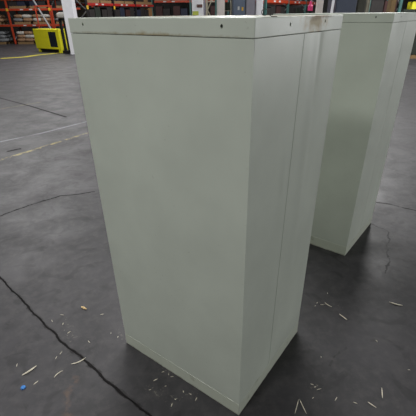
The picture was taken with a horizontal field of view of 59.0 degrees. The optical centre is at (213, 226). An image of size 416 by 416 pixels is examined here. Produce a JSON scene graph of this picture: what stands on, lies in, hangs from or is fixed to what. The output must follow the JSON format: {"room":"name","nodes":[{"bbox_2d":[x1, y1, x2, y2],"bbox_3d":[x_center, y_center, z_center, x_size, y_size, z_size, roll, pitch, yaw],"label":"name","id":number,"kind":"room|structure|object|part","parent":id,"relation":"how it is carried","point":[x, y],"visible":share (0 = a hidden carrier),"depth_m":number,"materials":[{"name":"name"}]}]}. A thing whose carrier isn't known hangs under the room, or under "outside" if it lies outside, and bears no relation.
{"room":"warehouse","nodes":[
{"label":"warehouse","id":0,"kind":"room"},
{"bbox_2d":[61,0,77,53],"bbox_3d":[-7.028,-11.266,17.581,0.530,5.500,0.530,-1,30,0],"label":"column","id":1,"kind":"structure","parent":0,"point":[69,7],"depth_m":17.91,"materials":[{"name":"white paint"}]},
{"bbox_2d":[192,0,203,15],"bbox_3d":[-0.520,-7.976,11.786,0.400,5.500,0.400,-1,30,0],"label":"column","id":2,"kind":"structure","parent":0,"point":[197,5],"depth_m":12.06,"materials":[{"name":"white paint"}]},
{"bbox_2d":[0,38,415,415],"bbox_3d":[-3.055,-4.880,12.178,46.000,0.200,46.000,-1,30,0],"label":"floor","id":3,"kind":"structure","parent":0,"point":[55,255],"depth_m":2.64,"materials":[{"name":"concrete"}]},
{"bbox_2d":[18,41,35,43],"bbox_3d":[-12.916,-12.902,25.855,1.100,0.140,1.000,1,30,3],"label":"wooden pallet","id":4,"kind":"object","parent":3,"relation":"on","point":[34,42],"visible":0.51,"depth_m":25.43,"materials":[{"name":"brown wood"}]},
{"bbox_2d":[17,38,25,41],"bbox_3d":[-13.215,-12.933,25.547,0.697,0.228,0.513,1,30,3],"label":"sack","id":5,"kind":"object","parent":4,"relation":"on","point":[19,39],"visible":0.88,"depth_m":25.35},
{"bbox_3d":[-13.174,-13.132,25.459,0.697,0.228,0.513,2,30,5],"label":"sack","id":6,"kind":"object","parent":5,"relation":"on","visible":0},
{"bbox_2d":[16,31,23,34],"bbox_3d":[-13.208,-13.332,25.377,0.697,0.228,0.513,3,30,6],"label":"sack","id":7,"kind":"object","parent":6,"relation":"on","point":[17,32],"visible":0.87,"depth_m":25.18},
{"bbox_2d":[25,38,34,41],"bbox_3d":[-12.680,-12.921,25.514,0.697,0.228,0.513,-2,30,-2],"label":"sack","id":8,"kind":"object","parent":4,"relation":"on","point":[26,39],"visible":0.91,"depth_m":25.33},
{"bbox_3d":[-12.652,-13.119,25.428,0.697,0.228,0.513,5,31,10],"label":"sack","id":9,"kind":"object","parent":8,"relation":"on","visible":0},
{"bbox_2d":[24,31,32,34],"bbox_3d":[-12.730,-13.321,25.348,0.697,0.228,0.513,5,31,9],"label":"sack","id":10,"kind":"object","parent":9,"relation":"on","point":[25,32],"visible":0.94,"depth_m":25.16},
{"bbox_2d":[33,0,51,28],"bbox_3d":[-10.420,-12.810,22.819,3.048,2.998,0.110,25,39,37],"label":"pipe","id":11,"kind":"object","parent":3,"relation":"on","point":[41,13],"visible":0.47,"depth_m":22.80,"materials":[{"name":"grey metal"}]},
{"bbox_2d":[34,5,55,28],"bbox_3d":[-10.544,-12.684,23.325,1.200,2.254,1.000,-1,30,0],"label":"trolley","id":12,"kind":"object","parent":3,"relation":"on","point":[35,6],"visible":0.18,"depth_m":22.91,"materials":[{"name":"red metal"}]},
{"bbox_3d":[-10.555,-13.628,22.777,1.080,0.070,0.070,-1,30,0],"label":"rail","id":13,"kind":"part","parent":12,"relation":"part of","materials":[{"name":"orange metal"}]},
{"bbox_2d":[0,0,98,43],"bbox_3d":[-12.088,-14.638,24.785,8.680,4.200,1.260,1,30,3],"label":"rack","id":14,"kind":"object","parent":3,"relation":"on","point":[11,25],"visible":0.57,"depth_m":24.69,"materials":[{"name":"orange metal"}]},
{"bbox_2d":[9,6,29,8],"bbox_3d":[-12.937,-14.743,24.787,1.100,0.140,1.000,1,30,3],"label":"wooden pallet","id":15,"kind":"object","parent":14,"relation":"on","point":[10,7],"visible":0.76,"depth_m":24.36,"materials":[{"name":"brown wood"}]},
{"bbox_2d":[8,1,16,5],"bbox_3d":[-13.212,-14.907,24.654,0.500,0.281,0.900,1,30,3],"label":"carton","id":16,"kind":"object","parent":15,"relation":"on","point":[11,3],"visible":0.6,"depth_m":24.27,"materials":[{"name":"cardboard"}]},
{"bbox_2d":[16,1,29,5],"bbox_3d":[-12.673,-14.903,24.617,0.500,0.301,0.900,1,30,3],"label":"carton","id":17,"kind":"object","parent":15,"relation":"on","point":[19,3],"visible":0.7,"depth_m":24.27,"materials":[{"name":"cardboard"}]},
{"bbox_2d":[15,22,32,23],"bbox_3d":[-12.829,-13.945,25.243,1.100,0.140,1.000,1,30,3],"label":"wooden pallet","id":18,"kind":"object","parent":14,"relation":"on","point":[15,22],"visible":0.55,"depth_m":24.81,"materials":[{"name":"brown wood"}]},
{"bbox_2d":[13,18,23,21],"bbox_3d":[-13.173,-13.977,24.937,0.697,0.228,0.513,4,30,8],"label":"sack","id":19,"kind":"object","parent":18,"relation":"on","point":[14,19],"visible":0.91,"depth_m":24.75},
{"bbox_2d":[14,14,22,17],"bbox_3d":[-13.086,-14.174,24.847,0.697,0.228,0.513,5,31,10],"label":"sack","id":20,"kind":"object","parent":19,"relation":"on","point":[16,15],"visible":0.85,"depth_m":24.67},
{"bbox_2d":[23,18,32,21],"bbox_3d":[-12.507,-13.961,24.897,0.697,0.228,0.513,-2,30,-2],"label":"sack","id":21,"kind":"object","parent":18,"relation":"on","point":[24,19],"visible":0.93,"depth_m":24.71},
{"bbox_2d":[21,14,31,17],"bbox_3d":[-12.549,-14.161,24.815,0.697,0.228,0.513,-1,30,0],"label":"sack","id":22,"kind":"object","parent":21,"relation":"on","point":[23,15],"visible":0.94,"depth_m":24.63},
{"bbox_2d":[33,21,55,23],"bbox_3d":[-11.531,-13.914,25.165,1.100,0.140,1.000,1,30,3],"label":"wooden pallet","id":23,"kind":"object","parent":14,"relation":"on","point":[42,22],"visible":0.59,"depth_m":24.75,"materials":[{"name":"brown wood"}]},
{"bbox_3d":[-11.540,-14.709,24.703,1.100,0.140,1.000,1,30,3],"label":"wooden pallet","id":24,"kind":"object","parent":14,"relation":"on","visible":0},
{"bbox_2d":[29,0,37,5],"bbox_3d":[-11.815,-14.882,24.565,0.500,0.301,0.900,1,30,3],"label":"carton","id":25,"kind":"object","parent":24,"relation":"on","point":[31,2],"visible":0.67,"depth_m":24.17,"materials":[{"name":"blue cardboard"}]},
{"bbox_2d":[37,1,50,4],"bbox_3d":[-11.276,-14.848,24.545,0.500,0.251,0.900,1,30,3],"label":"carton","id":26,"kind":"object","parent":24,"relation":"on","point":[38,2],"visible":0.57,"depth_m":24.17,"materials":[{"name":"brown cardboard"}]},
{"bbox_2d":[33,28,67,52],"bbox_3d":[-8.624,-9.979,19.758,2.100,1.120,0.720,17,34,28],"label":"forklift","id":27,"kind":"object","parent":3,"relation":"on","point":[49,40],"visible":0.85,"depth_m":19.44,"materials":[{"name":"yellow metal"}]},
{"bbox_3d":[-8.657,-9.589,20.025,1.500,0.138,0.500,17,34,28],"label":"kick plate","id":28,"kind":"part","parent":27,"relation":"part of","materials":[{"name":"black metal"}]},
{"bbox_3d":[-8.383,-9.758,19.242,0.580,0.710,0.014,17,34,28],"label":"window panel","id":29,"kind":"part","parent":27,"relation":"part of","materials":[{"name":"black glass"}]},
{"bbox_3d":[-7.936,-9.589,19.073,0.097,1.120,0.110,17,34,28],"label":"post","id":30,"kind":"part","parent":27,"relation":"part of","materials":[{"name":"yellow metal"}]},
{"bbox_2d":[58,18,70,53],"bbox_3d":[-7.506,-9.680,18.743,0.440,1.600,0.400,15,33,24],"label":"mast","id":31,"kind":"object","parent":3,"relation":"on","point":[65,51],"visible":0.82,"depth_m":18.70,"materials":[{"name":"black metal"}]},
{"bbox_2d":[56,12,63,17],"bbox_3d":[-7.518,-10.455,18.233,0.488,0.250,0.359,-9,31,-15],"label":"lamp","id":32,"kind":"object","parent":31,"relation":"on","point":[59,14],"visible":0.62,"depth_m":18.09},
{"bbox_3d":[-7.661,-9.655,18.802,0.090,1.500,0.120,15,33,25],"label":"rail","id":33,"kind":"part","parent":31,"relation":"part of","materials":[{"name":"black metal"}]},
{"bbox_3d":[-7.397,-9.585,18.678,0.090,1.500,0.120,15,33,25],"label":"rail","id":34,"kind":"part","parent":31,"relation":"part of","materials":[{"name":"black metal"}]},
{"bbox_2d":[75,0,154,17],"bbox_3d":[-5.766,-13.117,22.041,1.260,4.200,7.980,9,31,16],"label":"rack","id":35,"kind":"object","parent":3,"relation":"on","point":[86,4],"visible":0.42,"depth_m":20.90,"materials":[{"name":"orange metal"}]},
{"bbox_2d":[75,0,98,2],"bbox_3d":[-6.725,-11.808,19.330,1.000,0.140,1.100,9,31,16],"label":"wooden pallet","id":36,"kind":"object","parent":35,"relation":"on","point":[79,1],"visible":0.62,"depth_m":19.12,"materials":[{"name":"brown wood"}]},
{"bbox_2d":[99,0,110,2],"bbox_3d":[-6.361,-12.385,20.317,1.000,0.140,1.100,9,31,16],"label":"wooden pallet","id":37,"kind":"object","parent":35,"relation":"on","point":[100,1],"visible":0.43,"depth_m":20.10,"materials":[{"name":"brown wood"}]},
{"bbox_2d":[111,1,123,3],"bbox_3d":[-5.936,-13.058,21.469,1.000,0.140,1.100,9,31,16],"label":"wooden pallet","id":38,"kind":"object","parent":35,"relation":"on","point":[115,2],"visible":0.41,"depth_m":21.38,"materials":[{"name":"brown wood"}]},
{"bbox_3d":[-6.715,-10.891,19.862,1.000,0.140,1.100,9,31,16],"label":"wooden pallet","id":39,"kind":"object","parent":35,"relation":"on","visible":0},
{"bbox_2d":[76,9,94,17],"bbox_3d":[-6.753,-11.084,19.435,0.900,0.622,0.500,9,31,16],"label":"carton","id":40,"kind":"object","parent":39,"relation":"on","point":[80,13],"visible":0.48,"depth_m":19.19,"materials":[{"name":"grey cardboard"}]},
{"bbox_2d":[80,7,100,16],"bbox_3d":[-6.589,-11.387,19.854,0.900,0.722,0.500,9,31,16],"label":"carton","id":41,"kind":"object","parent":39,"relation":"on","point":[96,9],"visible":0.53,"depth_m":19.59,"materials":[{"name":"grey cardboard"}]},
{"bbox_3d":[-6.350,-11.468,20.849,1.000,0.140,1.100,9,31,16],"label":"wooden pallet","id":42,"kind":"object","parent":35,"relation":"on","visible":0},
{"bbox_2d":[100,9,107,16],"bbox_3d":[-6.388,-11.661,20.422,0.900,0.622,0.500,9,31,16],"label":"carton","id":43,"kind":"object","parent":42,"relation":"on","point":[103,12],"visible":0.26,"depth_m":20.14,"materials":[{"name":"grey cardboard"}]},
{"bbox_2d":[100,7,112,16],"bbox_3d":[-6.225,-11.964,20.841,0.900,0.722,0.500,9,31,16],"label":"carton","id":44,"kind":"object","parent":42,"relation":"on","point":[109,9],"visible":0.32,"depth_m":20.57,"materials":[{"name":"grey cardboard"}]},
{"bbox_3d":[-5.925,-12.141,22.001,1.000,0.140,1.100,9,31,16],"label":"wooden pallet","id":45,"kind":"object","parent":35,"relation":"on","visible":0},
{"bbox_2d":[112,10,119,16],"bbox_3d":[-5.963,-12.334,21.574,0.900,0.622,0.500,9,31,16],"label":"carton","id":46,"kind":"object","parent":45,"relation":"on","point":[117,12],"visible":0.27,"depth_m":21.34,"materials":[{"name":"grey cardboard"}]},
{"bbox_2d":[115,8,124,16],"bbox_3d":[-5.800,-12.637,21.993,0.900,0.722,0.500,9,31,16],"label":"carton","id":47,"kind":"object","parent":45,"relation":"on","point":[122,12],"visible":0.34,"depth_m":21.74,"materials":[{"name":"blue cardboard"}]},
{"bbox_3d":[-4.787,-13.944,25.086,1.000,0.140,1.100,9,31,16],"label":"wooden pallet","id":48,"kind":"object","parent":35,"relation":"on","visible":0},
{"bbox_2d":[144,8,151,15],"bbox_3d":[-4.662,-14.440,25.078,0.900,0.722,0.500,9,31,16],"label":"carton","id":49,"kind":"object","parent":48,"relation":"on","point":[148,9],"visible":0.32,"depth_m":24.80,"materials":[{"name":"cardboard"}]},
{"bbox_2d":[151,0,228,15],"bbox_3d":[-1.685,-16.360,27.551,5.780,4.200,1.260,-1,30,0],"label":"rack","id":50,"kind":"object","parent":3,"relation":"on","point":[173,1],"visible":0.32,"depth_m":26.88,"materials":[{"name":"orange metal"}]},
{"bbox_3d":[-3.728,-15.713,27.914,1.100,0.140,1.000,-1,30,0],"label":"wooden pallet","id":51,"kind":"object","parent":50,"relation":"on","visible":0},
{"bbox_2d":[155,6,163,15],"bbox_3d":[-4.002,-16.071,27.646,0.500,0.752,0.900,-1,30,0],"label":"carton","id":52,"kind":"object","parent":51,"relation":"on","point":[159,9],"visible":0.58,"depth_m":27.23,"materials":[{"name":"brown cardboard"}]},
{"bbox_2d":[163,9,170,15],"bbox_3d":[-3.461,-16.012,27.684,0.500,0.602,0.900,-1,30,0],"label":"carton","id":53,"kind":"object","parent":51,"relation":"on","point":[166,12],"visible":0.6,"depth_m":27.28,"materials":[{"name":"cardboard"}]},
{"bbox_3d":[-2.428,-15.727,27.914,1.100,0.140,1.000,-1,30,0],"label":"wooden pallet","id":54,"kind":"object","parent":50,"relation":"on","visible":0},
{"bbox_2d":[173,6,180,15],"bbox_3d":[-2.702,-16.086,27.646,0.500,0.752,0.900,-1,30,0],"label":"carton","id":55,"kind":"object","parent":54,"relation":"on","point":[176,9],"visible":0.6,"depth_m":27.24,"materials":[{"name":"brown cardboard"}]},
{"bbox_2d":[181,8,187,15],"bbox_3d":[-2.161,-16.027,27.684,0.500,0.602,0.900,-1,30,0],"label":"carton","id":56,"kind":"object","parent":54,"relation":"on","point":[184,11],"visible":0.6,"depth_m":27.27,"materials":[{"name":"cardboard"}]},
{"bbox_3d":[0.322,-15.759,27.914,1.100,0.140,1.000,-1,30,0],"label":"wooden pallet","id":57,"kind":"object","parent":50,"relation":"on","visible":0},
{"bbox_2d":[210,6,214,14],"bbox_3d":[0.048,-16.117,27.646,0.500,0.752,0.900,-1,30,0],"label":"carton","id":58,"kind":"object","parent":57,"relation":"on","point":[212,8],"visible":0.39,"depth_m":27.22,"materials":[{"name":"brown cardboard"}]},
{"bbox_2d":[68,15,342,414],"bbox_3d":[0.002,-0.064,1.877,0.828,1.750,0.724,19,36,31],"label":"tall cabinet","id":59,"kind":"object","parent":3,"relation":"on","point":[207,134],"visible":1,"depth_m":1.45,"materials":[{"name":"grey metal"}]},
{"bbox_3d":[-0.210,0.068,1.621,0.818,1.613,0.008,19,36,31],"label":"panel","id":60,"kind":"part","parent":59,"relation":"part of","materials":[{"name":"grey metal"}]},
{"bbox_3d":[0.000,0.661,2.287,0.820,0.084,0.693,19,36,31],"label":"frame","id":61,"kind":"part","parent":59,"relation":"part of","materials":[{"name":"grey metal"}]},
{"bbox_3d":[0.218,0.117,1.528,0.010,1.613,0.333,19,36,31],"label":"panel","id":62,"kind":"part","parent":59,"relation":"part of","materials":[{"name":"grey metal"}]},
{"bbox_3d":[0.413,-0.019,1.758,0.014,1.613,0.387,19,36,31],"label":"panel","id":63,"kind":"part","parent":59,"relation":"part of","materials":[{"name":"grey metal"}]},
{"bbox_3d":[0.358,-0.156,1.996,0.407,1.613,0.005,19,36,31],"label":"door","id":64,"kind":"part","parent":59,"relation":"part of","materials":[{"name":"grey metal"}]},
{"bbox_2d":[206,0,216,15],"bbox_3d":[-0.066,-7.847,13.049,0.390,4.000,0.060,-5,30,-7],"label":"frame","id":65,"kind":"object","parent":3,"relation":"on","point":[207,1],"visible":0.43,"depth_m":13.06,"materials":[{"name":"beige metal"}]},
{"bbox_3d":[-0.229,-7.833,13.027,0.060,4.000,0.060,-5,30,-7],"label":"post","id":66,"kind":"part","parent":65,"relation":"part of","materials":[{"name":"beige metal"}]},
{"bbox_3d":[0.098,-7.861,13.070,0.060,4.000,0.060,-5,30,-7],"label":"post","id":67,"kind":"part","parent":65,"relation":"part of","materials":[{"name":"teal metal"}]},
{"bbox_2d":[232,0,244,14],"bbox_3d":[0.858,-6.830,12.674,0.410,2.600,0.630,-1,30,0],"label":"locker","id":68,"kind":"object","parent":3,"relation":"on","point":[238,6],"visible":0.15,"depth_m":12.14,"materials":[{"name":"metal"}]},
{"bbox_2d":[245,0,254,14],"bbox_3d":[1.238,-6.835,12.674,0.310,2.600,0.630,-1,30,0],"label":"locker","id":69,"kind":"object","parent":3,"relation":"on","point":[249,4],"visible":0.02,"depth_m":12.14,"materials":[{"name":"grey metal"}]},
{"bbox_2d":[255,0,315,14],"bbox_3d":[3.512,-10.676,17.655,1.260,4.200,8.280,15,34,25],"label":"rack","id":70,"kind":"object","parent":3,"relation":"on","point":[286,3],"visible":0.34,"depth_m":16.54,"materials":[{"name":"orange metal"}]},
{"bbox_3d":[1.937,-8.499,15.572,1.000,0.140,1.100,15,34,25],"label":"wooden pallet","id":71,"kind":"object","parent":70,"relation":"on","visible":0},
{"bbox_2d":[255,7,274,14],"bbox_3d":[2.106,-8.929,15.568,0.900,0.602,0.500,15,34,25],"label":"carton","id":72,"kind":"object","parent":71,"relation":"on","point":[272,8],"visible":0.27,"depth_m":15.24,"materials":[{"name":"grey cardboard"}]},
{"bbox_3d":[2.512,-9.032,16.479,1.000,0.140,1.100,15,34,25],"label":"wooden pallet","id":73,"kind":"object","parent":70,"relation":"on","visible":0},
{"bbox_2d":[267,6,280,13],"bbox_3d":[2.423,-9.231,16.062,0.900,0.622,0.500,15,34,25],"label":"carton","id":74,"kind":"object","parent":73,"relation":"on","point":[277,8],"visible":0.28,"depth_m":15.68,"materials":[{"name":"cardboard"}]},
{"bbox_3d":[3.256,-9.721,17.652,1.000,0.140,1.100,15,34,25],"label":"wooden pallet","id":75,"kind":"object","parent":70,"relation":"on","visible":0},
{"bbox_2d":[270,5,291,13],"bbox_3d":[3.166,-9.950,17.217,0.900,0.692,0.500,15,34,25],"label":"carton","id":76,"kind":"object","parent":75,"relation":"on","point":[290,6],"visible":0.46,"depth_m":16.90,"materials":[{"name":"grey cardboard"}]},
{"bbox_2d":[330,0,334,12],"bbox_3d":[3.012,-5.144,9.597,0.084,2.680,0.390,23,38,35],"label":"leaning board","id":77,"kind":"object","parent":3,"relation":"on","point":[333,1],"visible":0.02,"depth_m":9.36,"materials":[{"name":"white paint"}]},
{"bbox_2d":[327,0,356,12],"bbox_3d":[3.430,-5.354,10.079,0.540,2.600,0.830,-1,30,0],"label":"locker","id":78,"kind":"object","parent":3,"relation":"on","point":[340,6],"visible":0.02,"depth_m":9.48,"materials":[{"name":"blue metal"}]},
{"bbox_2d":[273,12,415,255],"bbox_3d":[0.980,-0.775,3.084,0.821,1.750,0.724,21,36,32],"label":"tall cabinet","id":79,"kind":"object","parent":3,"relation":"on","point":[374,49],"visible":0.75,"depth_m":2.65,"materials":[{"name":"grey metal"}]},
{"bbox_3d":[0.980,-0.050,3.493,0.820,0.084,0.693,21,36,32],"label":"frame","id":80,"kind":"part","parent":79,"relation":"part of","materials":[{"name":"grey metal"}]},
{"bbox_3d":[0.762,-0.645,2.831,0.818,1.613,0.008,21,36,32],"label":"panel","id":81,"kind":"part","parent":79,"relation":"part of","materials":[{"name":"grey metal"}]},
{"bbox_3d":[1.187,-0.592,2.730,0.006,1.613,0.338,21,36,32],"label":"panel","id":82,"kind":"part","parent":79,"relation":"part of","materials":[{"name":"grey metal"}]},
{"bbox_3d":[1.398,-0.732,2.968,0.005,1.613,0.350,21,36,32],"label":"panel","id":83,"kind":"part","parent":79,"relation":"part of","materials":[{"name":"grey metal"}]},
{"bbox_2d":[355,0,365,12],"bbox_3d":[3.825,-5.358,10.079,0.210,2.600,0.830,-1,30,0],"label":"locker","id":84,"kind":"object","parent":3,"relation":"on","point":[360,8],"visible":0.02,"depth_m":9.47,"materials":[{"name":"grey metal"}]},
{"bbox_2d":[364,0,402,11],"bbox_3d":[8.006,-9.142,14.924,4.060,4.200,1.260,-2,30,-3],"label":"rack","id":85,"kind":"object","parent":3,"relation":"on","point":[400,2],"visible":0.03,"depth_m":14.50,"materials":[{"name":"teal metal"}]},
{"bbox_3d":[6.726,-8.426,15.253,1.100,0.140,1.000,-2,30,-3],"label":"wooden pallet","id":86,"kind":"object","parent":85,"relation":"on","visible":0},
{"bbox_2d":[365,0,383,12],"bbox_3d":[6.454,-8.799,14.961,0.500,0.802,0.900,-2,30,-3],"label":"carton","id":87,"kind":"object","parent":86,"relation":"on","point":[376,6],"visible":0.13,"depth_m":14.52,"materials":[{"name":"grey cardboard"}]},
{"bbox_2d":[382,1,397,12],"bbox_3d":[6.994,-8.776,15.010,0.500,0.702,0.900,-2,30,-3],"label":"carton","id":88,"kind":"object","parent":86,"relation":"on","point":[385,2],"visible":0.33,"depth_m":14.55,"materials":[{"name":"brown cardboard"}]},
{"bbox_2d":[386,0,396,12],"bbox_3d":[6.615,-7.580,13.953,0.200,2.500,0.330,-1,30,0],"label":"locker","id":89,"kind":"object","parent":3,"relation":"on","point":[391,4],"visible":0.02,"depth_m":13.55,"materials":[{"name":"brown metal"}]},
{"bbox_3d":[6.615,-7.543,13.830,0.160,2.380,0.020,-1,30,0],"label":"door","id":90,"kind":"part","parent":89,"relation":"part of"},
{"bbox_3d":[-14.912,-12.950,25.976,1.100,0.140,1.000,1,30,3],"label":"wooden pallet","id":91,"kind":"object","parent":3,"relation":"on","visible":0},
{"bbox_2d":[0,38,9,41],"bbox_3d":[-14.582,-12.966,25.629,0.697,0.228,0.513,-2,30,-2],"label":"sack","id":92,"kind":"object","parent":91,"relation":"on","point":[1,39],"visible":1,"depth_m":25.46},
{"bbox_3d":[0.502,-6.948,13.083,0.250,2.400,0.400,-1,30,0],"label":"shelf unit","id":93,"kind":"object","parent":3,"relation":"on","visible":0},
{"bbox_2d":[225,2,229,10],"bbox_3d":[0.494,-7.589,12.711,0.160,0.241,0.300,-1,30,0],"label":"carton","id":94,"kind":"object","parent":93,"relation":"on","point":[227,4],"visible":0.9,"depth_m":12.58,"materials":[{"name":"black cardboard"}]},
{"bbox_3d":[2.750,-5.325,10.860,0.400,1.780,0.400,-1,30,0],"label":"stand","id":95,"kind":"object","parent":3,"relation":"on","visible":0},
{"bbox_2d":[308,1,312,10],"bbox_3d":[2.740,-6.199,10.353,0.140,0.240,0.140,-1,30,0],"label":"bottle","id":96,"kind":"object","parent":95,"relation":"on","point":[310,6],"visible":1,"depth_m":10.32,"materials":[{"name":"plastic"}]},
{"bbox_2d":[0,0,415,37],"bbox_3d":[-3.232,-20.477,29.893,46.000,9.000,0.300,-1,30,0],"label":"wall","id":97,"kind":"structure","parent":0,"point":[405,2],"depth_m":30.99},
{"bbox_2d":[217,0,224,14],"bbox_3d":[0.240,-7.985,11.786,0.280,5.500,0.280,-1,30,0],"label":"column","id":98,"kind":"structure","parent":0,"point":[220,3],"depth_m":12.10,"materials":[{"name":"beige paint"}]},
{"bbox_2d":[255,0,262,14],"bbox_3d":[1.520,-7.999,11.786,0.250,5.500,0.250,-1,30,0],"label":"column","id":99,"kind":"structure","parent":0,"point":[259,3],"depth_m":12.12,"materials":[{"name":"white paint"}]},
{"bbox_2d":[315,0,323,12],"bbox_3d":[2.786,-6.533,9.235,0.190,5.500,0.190,-1,30,0],"label":"column","id":100,"kind":"structure","parent":0,"point":[319,3],"depth_m":9.62,"materials":[{"name":"beige paint"}]},
{"bbox_3d":[-5.561,-12.718,22.988,1.000,0.140,1.100,9,31,16],"label":"wooden pallet","id":101,"kind":"object","parent":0,"visible":0},
{"bbox_2d":[124,10,129,16],"bbox_3d":[-5.599,-12.911,22.561,0.900,0.622,0.500,9,31,16],"label":"carton","id":102,"kind":"object","parent":101,"relation":"on","point":[127,12],"visible":0.26,"depth_m":22.31,"materials":[{"name":"red cardboard"}]},
{"bbox_2d":[124,8,134,16],"bbox_3d":[-5.436,-13.214,22.980,0.900,0.722,0.500,9,31,16],"label":"carton","id":103,"kind":"object","parent":101,"relation":"on","point":[130,9],"visible":0.36,"depth_m":22.71,"materials":[{"name":"grey cardboard"}]},
{"bbox_3d":[-5.136,-13.391,24.140,1.000,0.140,1.100,9,31,16],"label":"wooden pallet","id":104,"kind":"object","parent":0,"visible":0},
{"bbox_2d":[134,10,140,16],"bbox_3d":[-5.174,-13.585,23.712,0.900,0.622,0.500,9,31,16],"label":"carton","id":105,"kind":"object","parent":104,"relation":"on","point":[138,11],"visible":0.26,"depth_m":23.51,"materials":[{"name":"blue cardboard"}]},
{"bbox_2d":[134,8,144,16],"bbox_3d":[-5.011,-13.887,24.131,0.900,0.722,0.500,9,31,16],"label":"carton","id":106,"kind":"object","parent":104,"relation":"on","point":[140,9],"visible":0.29,"depth_m":23.87,"materials":[{"name":"grey cardboard"}]},
{"bbox_3d":[8.073,-8.477,15.314,1.100,0.140,1.000,-2,30,-3],"label":"wooden pallet","id":107,"kind":"object","parent":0,"visible":0},
{"bbox_2d":[401,9,415,11],"bbox_3d":[7.804,-8.676,15.122,0.500,0.401,0.900,-2,30,-3],"label":"carton","id":108,"kind":"object","parent":107,"relation":"on","point":[402,10],"visible":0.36,"depth_m":14.66,"materials":[{"name":"cardboard"}]},
{"bbox_2d":[407,2,415,8],"bbox_3d":[8.060,-8.870,14.792,0.300,0.261,0.400,-2,30,-2],"label":"carton","id":109,"kind":"object","parent":108,"relation":"on","point":[411,5],"visible":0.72,"depth_m":14.68,"materials":[{"name":"yellow cardboard"}]},
{"bbox_3d":[8.086,-7.389,15.946,1.100,0.140,1.000,-2,30,-3],"label":"wooden pallet","id":110,"kind":"object","parent":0,"visible":0},
{"bbox_2d":[411,34,415,54],"bbox_3d":[8.353,-7.782,15.678,0.500,0.802,0.900,-2,30,-3],"label":"carton","id":111,"kind":"object","parent":110,"relation":"on","point":[413,52],"visible":0.06,"depth_m":15.37,"materials":[{"name":"cardboard"}]}
]}

